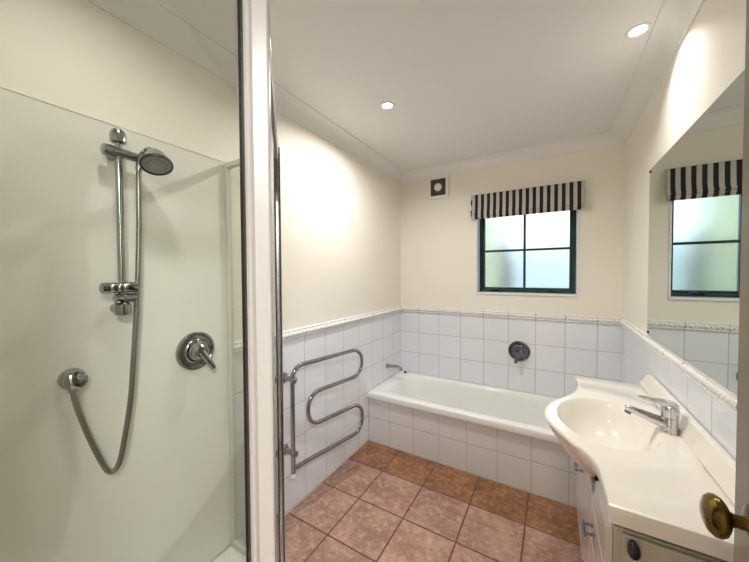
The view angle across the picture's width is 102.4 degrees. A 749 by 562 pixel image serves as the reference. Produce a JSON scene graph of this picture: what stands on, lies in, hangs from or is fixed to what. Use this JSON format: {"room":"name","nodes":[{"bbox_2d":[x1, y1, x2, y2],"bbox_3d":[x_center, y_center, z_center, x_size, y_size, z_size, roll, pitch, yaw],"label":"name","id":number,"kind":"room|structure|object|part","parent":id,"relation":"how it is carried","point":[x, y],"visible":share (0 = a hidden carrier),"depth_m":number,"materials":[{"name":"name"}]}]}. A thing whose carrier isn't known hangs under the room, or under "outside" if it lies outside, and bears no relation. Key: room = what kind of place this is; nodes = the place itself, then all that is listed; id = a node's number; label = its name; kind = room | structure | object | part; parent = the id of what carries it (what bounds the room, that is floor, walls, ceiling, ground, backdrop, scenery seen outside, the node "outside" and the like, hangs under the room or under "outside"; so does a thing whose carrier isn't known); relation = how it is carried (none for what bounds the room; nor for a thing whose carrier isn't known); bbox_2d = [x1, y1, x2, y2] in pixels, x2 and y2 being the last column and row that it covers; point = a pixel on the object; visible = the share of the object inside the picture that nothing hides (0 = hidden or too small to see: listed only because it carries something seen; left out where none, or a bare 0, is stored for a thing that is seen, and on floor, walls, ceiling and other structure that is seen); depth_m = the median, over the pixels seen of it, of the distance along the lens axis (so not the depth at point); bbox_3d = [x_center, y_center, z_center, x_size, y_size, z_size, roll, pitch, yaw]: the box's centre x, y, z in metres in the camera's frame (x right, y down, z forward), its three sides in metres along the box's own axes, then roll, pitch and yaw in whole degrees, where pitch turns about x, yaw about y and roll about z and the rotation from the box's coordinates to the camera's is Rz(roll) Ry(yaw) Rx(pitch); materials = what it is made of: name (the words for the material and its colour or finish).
{"room":"bathroom","nodes":[
{"label":"bathroom","id":0,"kind":"room"},
{"bbox_2d":[0,0,400,561],"bbox_3d":[-0.448,0.160,1.921,0.100,2.366,2.980,0,2,31],"label":"wall","id":1,"kind":"structure","parent":0,"point":[341,229],"depth_m":1.76,"materials":[{"name":"beige paint"}]},
{"bbox_2d":[0,86,230,561],"bbox_3d":[-0.922,0.362,1.021,0.006,1.806,0.931,0,2,31],"label":"lining","id":2,"kind":"object","parent":1,"relation":"attached to","point":[168,499],"visible":0.88,"depth_m":1.02,"materials":[{"name":"white plastic"}]},
{"bbox_2d":[57,368,87,392],"bbox_3d":[-0.938,0.309,0.940,0.055,0.068,0.066,0,2,31],"label":"outlet","id":3,"kind":"object","parent":2,"relation":"attached to","point":[71,379],"depth_m":0.92,"materials":[{"name":"silver metal"}]},
{"bbox_2d":[70,170,141,474],"bbox_3d":[-0.874,0.126,0.995,0.028,1.032,0.199,1,2,35],"label":"shower hose","id":4,"kind":"object","parent":3,"relation":"attached to","point":[81,418],"visible":1,"depth_m":1.04,"materials":[{"name":"metal"}]},
{"bbox_2d":[99,128,138,315],"bbox_3d":[-0.871,-0.197,1.024,0.078,0.627,0.116,0,2,31],"label":"shower rail","id":5,"kind":"object","parent":2,"relation":"attached to","point":[121,306],"visible":0.99,"depth_m":1.01,"materials":[{"name":"silver metal"}]},
{"bbox_3d":[-0.850,0.058,1.025,0.033,0.033,0.060,0,2,31],"label":"knob","id":6,"kind":"part","parent":5,"relation":"part of","materials":[{"name":"silver metal"}]},
{"bbox_2d":[135,147,173,175],"bbox_3d":[-0.769,-0.418,1.046,0.139,0.092,0.096,0,2,31],"label":"shower","id":7,"kind":"object","parent":5,"relation":"attached to","point":[153,161],"visible":1,"depth_m":1.03,"materials":[{"name":"silver metal"}]},
{"bbox_3d":[-0.798,-0.426,1.051,0.086,0.077,0.030,0,1,19],"label":"handle","id":8,"kind":"part","parent":7,"relation":"part of","materials":[{"name":"silver metal"}]},
{"bbox_2d":[175,331,215,369],"bbox_3d":[-0.734,0.298,1.268,0.070,0.164,0.162,0,2,31],"label":"shower mixer","id":9,"kind":"object","parent":2,"relation":"attached to","point":[195,350],"visible":1,"depth_m":1.26,"materials":[{"name":"silver metal"}]},
{"bbox_3d":[-0.736,0.297,1.270,0.040,0.081,0.081,0,2,31],"label":"knob","id":10,"kind":"part","parent":9,"relation":"part of","materials":[{"name":"silver metal"}]},
{"bbox_3d":[-0.710,0.334,1.278,0.069,0.092,0.032,-1,2,-34],"label":"lever","id":11,"kind":"part","parent":9,"relation":"part of","materials":[{"name":"silver metal"}]},
{"bbox_2d":[87,0,404,182],"bbox_3d":[-0.420,-0.979,1.769,0.088,0.082,2.800,0,2,31],"label":"trim","id":12,"kind":"structure","parent":1,"relation":"attached to","point":[151,18],"depth_m":1.31,"materials":[{"name":"white paint"}]},
{"bbox_2d":[233,306,401,352],"bbox_3d":[-0.206,0.298,2.218,0.030,0.053,1.868,0,2,31],"label":"trim","id":13,"kind":"structure","parent":1,"relation":"attached to","point":[303,331],"depth_m":2.02,"materials":[{"name":"white tile"}]},
{"bbox_2d":[283,348,363,478],"bbox_3d":[-0.305,0.776,1.895,0.102,0.635,0.605,1,2,41],"label":"towel rail","id":14,"kind":"object","parent":1,"relation":"attached to","point":[292,379],"visible":0.94,"depth_m":1.77,"materials":[{"name":"metal"}]},
{"bbox_2d":[386,363,402,369],"bbox_3d":[0.183,0.784,2.742,0.156,0.050,0.050,0,2,31],"label":"spout","id":15,"kind":"object","parent":1,"relation":"attached to","point":[387,364],"visible":1,"depth_m":2.73,"materials":[{"name":"silver metal"}]},
{"bbox_2d":[156,0,663,170],"bbox_3d":[0.015,-1.038,0.334,2.500,0.100,5.180,0,2,31],"label":"ceiling","id":16,"kind":"structure","parent":0,"point":[464,79],"depth_m":1.41,"materials":[{"name":"white paint"}]},
{"bbox_2d":[380,101,394,109],"bbox_3d":[0.076,-1.020,1.754,0.083,0.006,0.083,0,2,31],"label":"recessed light","id":17,"kind":"object","parent":16,"relation":"in","point":[387,105],"visible":1,"depth_m":1.75,"materials":[{"name":"white paint"}]},
{"bbox_2d":[625,22,651,38],"bbox_3d":[1.067,-1.013,1.220,0.083,0.006,0.083,0,2,31],"label":"recessed light","id":18,"kind":"object","parent":16,"relation":"in","point":[639,29],"visible":1,"depth_m":1.22,"materials":[{"name":"white paint"}]},
{"bbox_2d":[285,440,581,561],"bbox_3d":[0.029,1.427,0.393,2.500,0.100,5.180,0,2,31],"label":"floor","id":19,"kind":"structure","parent":0,"point":[383,503],"depth_m":1.70,"materials":[{"name":"tile"}]},
{"bbox_2d":[213,546,245,561],"bbox_3d":[-0.500,1.320,0.809,0.952,0.100,0.946,0,2,31],"label":"shower tray","id":20,"kind":"object","parent":19,"relation":"on","point":[231,554],"visible":0.5,"depth_m":1.37,"materials":[{"name":"white plastic"}]},
{"bbox_2d":[224,0,285,561],"bbox_3d":[-0.388,0.364,0.816,0.281,1.810,1.331,-1,1,-15],"label":"shower door frame","id":21,"kind":"structure","parent":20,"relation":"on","point":[259,161],"depth_m":0.43,"materials":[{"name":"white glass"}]},
{"bbox_3d":[-0.545,-0.531,1.314,0.300,0.022,0.024,0,2,31],"label":"rail","id":22,"kind":"part","parent":21,"relation":"part of","materials":[{"name":"white metal"}]},
{"bbox_3d":[-0.535,1.246,1.357,0.300,0.022,0.024,0,2,31],"label":"sill","id":23,"kind":"part","parent":21,"relation":"part of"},
{"bbox_3d":[-0.168,0.372,0.453,0.036,1.810,0.032,-1,1,-16],"label":"corner post","id":24,"kind":"part","parent":21,"relation":"part of","materials":[{"name":"white metal"}]},
{"bbox_3d":[-0.299,-0.485,0.877,0.018,0.028,0.625,-1,1,-16],"label":"door rail","id":25,"kind":"part","parent":21,"relation":"part of","materials":[{"name":"white metal"}]},
{"bbox_3d":[-0.295,0.372,0.900,0.006,1.700,0.641,-1,1,-16],"label":"door glass","id":26,"kind":"part","parent":21,"relation":"part of","materials":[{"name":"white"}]},
{"bbox_3d":[-0.396,0.359,1.248,0.032,1.800,0.034,-1,1,-16],"label":"corner post","id":27,"kind":"part","parent":21,"relation":"part of","materials":[{"name":"silver metal"}]},
{"bbox_2d":[367,370,575,507],"bbox_3d":[0.851,1.119,2.321,1.738,0.415,0.646,0,2,31],"label":"bathtub","id":28,"kind":"object","parent":19,"relation":"on","point":[504,436],"visible":0.73,"depth_m":2.19,"materials":[{"name":"white ceramic"}]},
{"bbox_2d":[367,370,559,442],"bbox_3d":[0.851,1.089,2.321,1.736,0.356,0.646,0,2,31],"label":"tub","id":29,"kind":"object","parent":28,"relation":"in","point":[409,407],"depth_m":2.37,"materials":[{"name":"white ceramic"}]},
{"bbox_2d":[574,462,727,561],"bbox_3d":[0.957,0.973,1.127,0.339,0.762,1.089,0,2,31],"label":"vanity cabinet","id":30,"kind":"object","parent":19,"relation":"on","point":[601,540],"visible":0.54,"depth_m":0.75,"materials":[{"name":"white laminate"}]},
{"bbox_3d":[0.898,0.820,1.326,0.032,0.014,0.069,0,2,31],"label":"handle","id":31,"kind":"part","parent":30,"relation":"part of","materials":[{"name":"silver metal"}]},
{"bbox_3d":[1.034,0.976,1.512,0.014,0.514,0.344,0,2,31],"label":"door","id":32,"kind":"part","parent":30,"relation":"part of","materials":[{"name":"white laminate"}]},
{"bbox_3d":[0.854,0.984,1.210,0.014,0.514,0.347,0,2,31],"label":"door","id":33,"kind":"part","parent":30,"relation":"part of","materials":[{"name":"white laminate"}]},
{"bbox_3d":[0.688,0.800,0.973,0.032,0.014,0.069,0,2,31],"label":"handle","id":34,"kind":"part","parent":30,"relation":"part of","materials":[{"name":"silver metal"}]},
{"bbox_3d":[0.674,0.942,0.907,0.014,0.134,0.344,0,2,31],"label":"drawer","id":35,"kind":"part","parent":30,"relation":"part of","materials":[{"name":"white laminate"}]},
{"bbox_3d":[0.674,0.802,0.904,0.014,0.134,0.344,0,2,31],"label":"drawer","id":36,"kind":"part","parent":30,"relation":"part of","materials":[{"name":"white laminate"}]},
{"bbox_3d":[0.852,0.661,1.202,0.014,0.120,1.047,0,2,31],"label":"rail panel","id":37,"kind":"part","parent":30,"relation":"part of","materials":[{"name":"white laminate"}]},
{"bbox_3d":[0.608,0.631,0.706,0.026,0.041,0.024,0,2,31],"label":"knob","id":38,"kind":"part","parent":30,"relation":"part of","materials":[{"name":"black plastic"}]},
{"bbox_2d":[544,375,735,561],"bbox_3d":[0.915,0.604,1.163,0.452,0.270,1.079,0,2,31],"label":"washbasin","id":39,"kind":"object","parent":30,"relation":"in","point":[653,482],"visible":0.98,"depth_m":0.90,"materials":[{"name":"white ceramic"}]},
{"bbox_2d":[624,395,679,435],"bbox_3d":[1.002,0.478,1.090,0.151,0.110,0.055,0,2,31],"label":"tap","id":40,"kind":"object","parent":39,"relation":"on","point":[667,421],"visible":1,"depth_m":1.06,"materials":[{"name":"silver metal"}]},
{"bbox_3d":[0.992,0.496,1.096,0.122,0.062,0.043,0,2,31],"label":"spout","id":41,"kind":"part","parent":40,"relation":"part of","materials":[{"name":"silver metal"}]},
{"bbox_3d":[1.019,0.435,1.085,0.106,0.024,0.044,0,2,31],"label":"lever","id":42,"kind":"part","parent":40,"relation":"part of","materials":[{"name":"silver metal"}]},
{"bbox_3d":[0.719,0.932,0.668,0.271,0.644,0.012,0,2,31],"label":"panel","id":43,"kind":"part","parent":30,"relation":"part of","materials":[{"name":"white wood"}]},
{"bbox_2d":[400,144,624,397],"bbox_3d":[1.058,0.134,2.655,1.740,2.366,0.180,0,2,31],"label":"wall","id":44,"kind":"structure","parent":0,"point":[438,235],"depth_m":2.51,"materials":[{"name":"beige paint"}]},
{"bbox_2d":[428,175,448,199],"bbox_3d":[0.589,-0.866,2.785,0.200,0.205,0.028,0,2,31],"label":"fan","id":45,"kind":"object","parent":44,"relation":"attached to","point":[438,187],"visible":1,"depth_m":2.77,"materials":[{"name":"white plastic"}]},
{"bbox_2d":[431,178,444,195],"bbox_3d":[0.587,-0.866,2.781,0.140,0.150,0.004,0,2,31],"label":"grille","id":46,"kind":"object","parent":45,"relation":"attached to","point":[437,184],"depth_m":2.78,"materials":[{"name":"black plastic"}]},
{"bbox_2d":[401,306,620,324],"bbox_3d":[1.008,0.283,2.574,1.714,0.053,0.030,0,2,31],"label":"trim","id":47,"kind":"structure","parent":44,"relation":"attached to","point":[499,314],"depth_m":2.46,"materials":[{"name":"white tile"}]},
{"bbox_2d":[401,130,623,182],"bbox_3d":[0.983,-1.004,2.513,1.740,0.082,0.088,0,2,31],"label":"trim","id":48,"kind":"structure","parent":44,"relation":"attached to","point":[605,139],"depth_m":2.42,"materials":[{"name":"white paint"}]},
{"bbox_2d":[508,341,530,363],"bbox_3d":[1.175,0.583,2.452,0.166,0.175,0.070,0,2,31],"label":"mixer","id":49,"kind":"object","parent":44,"relation":"attached to","point":[518,350],"visible":1,"depth_m":2.45,"materials":[{"name":"silver metal"}]},
{"bbox_3d":[1.160,0.622,2.445,0.054,0.098,0.033,-1,1,-10],"label":"lever","id":50,"kind":"part","parent":49,"relation":"part of","materials":[{"name":"silver metal"}]},
{"bbox_3d":[1.177,0.578,2.454,0.083,0.083,0.040,0,2,31],"label":"knob","id":51,"kind":"part","parent":49,"relation":"part of","materials":[{"name":"silver metal"}]},
{"bbox_2d":[475,210,578,296],"bbox_3d":[1.249,-0.276,2.520,0.753,0.779,0.187,0,2,31],"label":"window","id":52,"kind":"structure","parent":44,"relation":"in","point":[530,254],"depth_m":2.55,"materials":[{"name":"clear glass"}]},
{"bbox_2d":[470,180,584,219],"bbox_3d":[1.189,-0.634,2.413,0.814,0.211,0.064,0,2,31],"label":"blind","id":53,"kind":"object","parent":44,"relation":"attached to","point":[568,196],"visible":1,"depth_m":2.37,"materials":[{"name":"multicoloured fabric"}]},
{"bbox_2d":[659,416,679,435],"bbox_3d":[1.043,0.507,1.066,0.054,0.052,0.054,0,2,31],"label":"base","id":54,"kind":"object","parent":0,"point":[669,425],"depth_m":1.05,"materials":[{"name":"silver metal"}]},
{"bbox_2d":[622,0,745,459],"bbox_3d":[1.134,0.173,0.982,0.100,2.366,2.980,0,2,31],"label":"wall","id":55,"kind":"structure","parent":0,"point":[711,55],"depth_m":1.23,"materials":[{"name":"beige paint"}]},
{"bbox_2d":[611,0,704,143],"bbox_3d":[1.000,-0.967,0.925,0.088,0.082,2.800,0,2,31],"label":"trim","id":56,"kind":"structure","parent":55,"relation":"attached to","point":[674,19],"depth_m":1.33,"materials":[{"name":"white paint"}]},
{"bbox_2d":[619,318,736,414],"bbox_3d":[1.041,0.322,0.942,0.030,0.053,2.790,0,2,31],"label":"trim","id":57,"kind":"structure","parent":55,"relation":"attached to","point":[725,396],"depth_m":1.04,"materials":[{"name":"white tile"}]},
{"bbox_2d":[647,69,744,393],"bbox_3d":[0.995,-0.123,0.859,0.016,0.834,1.540,0,2,31],"label":"wall mirror","id":58,"kind":"object","parent":55,"relation":"attached to","point":[695,189],"visible":1,"depth_m":0.97,"materials":[{"name":"white mirror"}]},
{"bbox_3d":[-0.203,0.205,-0.015,2.500,2.366,0.100,0,2,31],"label":"wall","id":59,"kind":"structure","parent":0,"visible":0},
{"bbox_2d":[699,0,748,561],"bbox_3d":[0.424,0.360,0.191,0.098,2.022,0.817,0,2,31],"label":"door","id":60,"kind":"structure","parent":59,"relation":"in","point":[715,514],"depth_m":0.51,"materials":[{"name":"beige wood"}]},
{"bbox_3d":[0.582,0.393,0.499,0.054,0.065,0.065,0,2,31],"label":"knob","id":61,"kind":"part","parent":60,"relation":"part of","materials":[{"name":"gold metal"}]}
]}

